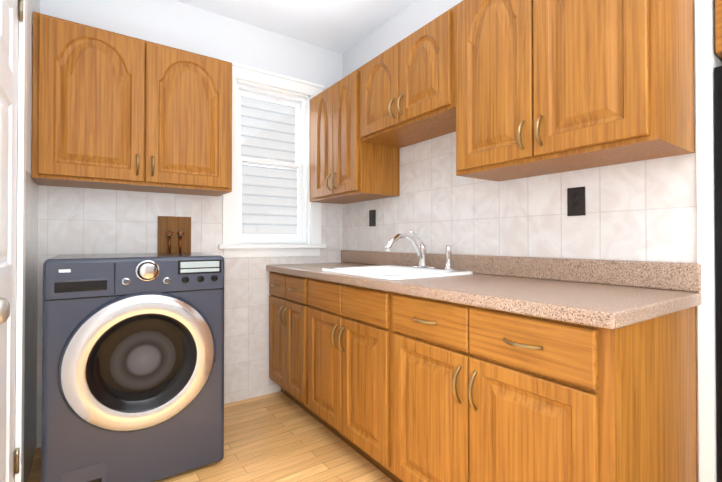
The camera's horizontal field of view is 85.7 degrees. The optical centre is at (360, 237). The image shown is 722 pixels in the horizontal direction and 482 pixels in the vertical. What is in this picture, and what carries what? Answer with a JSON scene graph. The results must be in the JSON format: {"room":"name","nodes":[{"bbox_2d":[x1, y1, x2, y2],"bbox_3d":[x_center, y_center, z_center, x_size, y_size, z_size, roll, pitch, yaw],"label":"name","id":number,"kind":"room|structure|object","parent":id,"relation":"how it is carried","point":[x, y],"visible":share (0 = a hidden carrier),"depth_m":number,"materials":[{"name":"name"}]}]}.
{"room":"laundry room","nodes":[
{"label":"laundry room","id":0,"kind":"room"},
{"bbox_2d":[14,0,39,481],"bbox_3d":[-0.670,-0.203,0.475,0.137,2.560,3.700,0,-1,-35],"label":"door frame","id":1,"kind":"structure","parent":0,"point":[26,320],"depth_m":1.66,"materials":[{"name":"paint"}]},
{"bbox_2d":[0,0,22,481],"bbox_3d":[-1.037,0.062,1.131,0.114,2.028,0.802,0,-1,-35],"label":"door","id":2,"kind":"structure","parent":1,"relation":"in","point":[11,13],"depth_m":1.34,"materials":[{"name":"white paint"}]},
{"bbox_2d":[37,0,342,447],"bbox_3d":[-0.719,-0.180,2.776,3.900,2.560,0.140,0,-1,-35],"label":"wall","id":3,"kind":"structure","parent":0,"point":[73,220],"depth_m":2.48,"materials":[{"name":"tile"}]},
{"bbox_2d":[32,11,231,195],"bbox_3d":[-1.201,-0.650,2.137,0.904,0.762,0.358,0,-1,-35],"label":"upper cabinet","id":4,"kind":"object","parent":3,"relation":"attached to","point":[113,111],"visible":1,"depth_m":1.98,"materials":[{"name":"brown wood"}]},
{"bbox_2d":[157,216,190,252],"bbox_3d":[-1.127,-0.010,2.361,0.185,0.232,0.071,0,-1,-35],"label":"board","id":5,"kind":"object","parent":3,"relation":"attached to","point":[174,234],"visible":0.98,"depth_m":2.37,"materials":[{"name":"brown wood"}]},
{"bbox_2d":[218,59,325,257],"bbox_3d":[-0.637,-0.509,2.802,0.780,1.293,0.195,0,-1,-35],"label":"window unit","id":6,"kind":"structure","parent":3,"relation":"in","point":[266,86],"depth_m":2.79,"materials":[{"name":"white paint"}]},
{"bbox_2d":[28,391,393,481],"bbox_3d":[0.333,1.115,1.242,3.900,0.060,3.840,0,-1,-35],"label":"floor","id":7,"kind":"structure","parent":0,"point":[279,436],"depth_m":1.97,"materials":[{"name":"brown wood"}]},
{"bbox_2d":[41,252,224,481],"bbox_3d":[-1.109,0.590,1.927,0.686,1.003,0.710,0,-1,-35],"label":"washer","id":8,"kind":"object","parent":7,"relation":"on","point":[132,367],"visible":1,"depth_m":1.64,"materials":[{"name":"dark painted metal"},{"name":"chrome"},{"name":"glass"}]},
{"bbox_2d":[269,271,320,422],"bbox_3d":[-0.246,0.666,2.648,0.648,0.864,0.587,0,-1,-35],"label":"base cabinet","id":9,"kind":"object","parent":7,"relation":"on","point":[288,335],"visible":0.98,"depth_m":2.44,"materials":[{"name":"brown wood"}]},
{"bbox_2d":[308,278,402,481],"bbox_3d":[0.138,0.661,2.093,0.648,0.864,0.763,0,-1,-35],"label":"base cabinet","id":10,"kind":"object","parent":7,"relation":"on","point":[350,330],"visible":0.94,"depth_m":1.84,"materials":[{"name":"brown wood"}]},
{"bbox_2d":[266,250,701,329],"bbox_3d":[0.222,0.160,1.993,0.634,0.135,2.207,0,-1,-35],"label":"countertop","id":11,"kind":"structure","parent":10,"relation":"on","point":[611,294],"depth_m":1.40,"materials":[{"name":"stone"}]},
{"bbox_2d":[322,265,472,279],"bbox_3d":[0.174,0.253,2.070,0.550,0.163,0.640,0,-1,-35],"label":"sink","id":12,"kind":"object","parent":11,"relation":"in","point":[393,272],"visible":0.38,"depth_m":2.09,"materials":[{"name":"white ceramic"}]},
{"bbox_2d":[385,230,452,269],"bbox_3d":[0.285,0.066,2.089,0.299,0.211,0.307,0,-1,-35],"label":"faucet","id":13,"kind":"object","parent":11,"relation":"on","point":[421,250],"visible":1,"depth_m":2.15,"materials":[{"name":"silver metal"}]},
{"bbox_2d":[392,292,696,481],"bbox_3d":[0.594,0.655,1.433,0.648,0.864,0.840,0,-1,-35],"label":"base cabinet","id":14,"kind":"object","parent":7,"relation":"on","point":[480,394],"visible":1,"depth_m":1.15,"materials":[{"name":"brown wood"}]},
{"bbox_2d":[714,66,721,481],"bbox_3d":[1.677,0.268,1.068,0.696,1.630,0.906,0,-1,-35],"label":"fridge","id":15,"kind":"object","parent":7,"relation":"on","point":[718,139],"visible":1,"depth_m":1.24,"materials":[{"name":"black"}]},
{"bbox_2d":[175,0,414,53],"bbox_3d":[0.333,-1.505,1.267,3.900,0.060,3.840,0,-1,-35],"label":"ceiling","id":16,"kind":"structure","parent":0,"point":[341,26],"depth_m":2.57,"materials":[{"name":"white paint"}]},
{"bbox_2d":[343,0,698,481],"bbox_3d":[0.529,-0.186,2.216,0.115,2.560,2.200,0,-1,-35],"label":"wall","id":17,"kind":"structure","parent":0,"point":[644,210],"depth_m":1.80,"materials":[{"name":"tile"}]},
{"bbox_2d":[310,67,398,203],"bbox_3d":[-0.090,-0.645,2.690,0.358,0.762,0.672,0,-1,-35],"label":"upper cabinet","id":18,"kind":"object","parent":17,"relation":"attached to","point":[347,165],"visible":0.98,"depth_m":2.49,"materials":[{"name":"brown wood"}]},
{"bbox_2d":[369,210,375,226],"bbox_3d":[0.080,-0.135,2.752,0.008,0.116,0.070,0,-1,-35],"label":"electrical outlet","id":19,"kind":"object","parent":17,"relation":"attached to","point":[372,217],"visible":1,"depth_m":2.75,"materials":[{"name":"black plastic"}]},
{"bbox_2d":[361,5,455,147],"bbox_3d":[0.313,-0.805,2.109,0.358,0.454,0.743,0,-1,-35],"label":"upper cabinet","id":20,"kind":"object","parent":17,"relation":"attached to","point":[408,90],"visible":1,"depth_m":1.98,"materials":[{"name":"brown wood"}]},
{"bbox_2d":[456,0,694,181],"bbox_3d":[0.738,-0.657,1.492,0.358,0.762,0.752,0,-1,-35],"label":"upper cabinet","id":21,"kind":"object","parent":17,"relation":"attached to","point":[544,87],"visible":1,"depth_m":1.31,"materials":[{"name":"brown wood"}]},
{"bbox_2d":[567,186,584,215],"bbox_3d":[0.881,-0.146,1.593,0.008,0.116,0.070,0,-1,-35],"label":"electrical outlet","id":22,"kind":"object","parent":17,"relation":"attached to","point":[575,201],"visible":1,"depth_m":1.59,"materials":[{"name":"black plastic"}]},
{"bbox_2d":[695,0,721,481],"bbox_3d":[1.165,-0.195,1.295,0.139,2.560,0.038,0,-1,-35],"label":"trim","id":23,"kind":"structure","parent":17,"relation":"attached to","point":[708,59],"depth_m":1.25,"materials":[{"name":"white paint"}]},
{"bbox_2d":[715,0,721,57],"bbox_3d":[1.587,-0.815,1.212,0.700,0.450,0.573,0,-1,-35],"label":"upper cabinet","id":24,"kind":"object","parent":17,"relation":"attached to","point":[718,20],"visible":1,"depth_m":1.24,"materials":[{"name":"brown wood"}]},
{"label":"outside","id":25,"kind":"structure","parent":0,"visible":0},
{"bbox_2d":[241,96,296,233],"bbox_3d":[-1.650,-0.885,4.394,6.000,6.000,0.050,0,-1,-35],"label":"siding","id":26,"kind":"object","parent":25,"point":[288,136],"depth_m":4.73,"materials":[{"name":"white plastic"}]}
]}

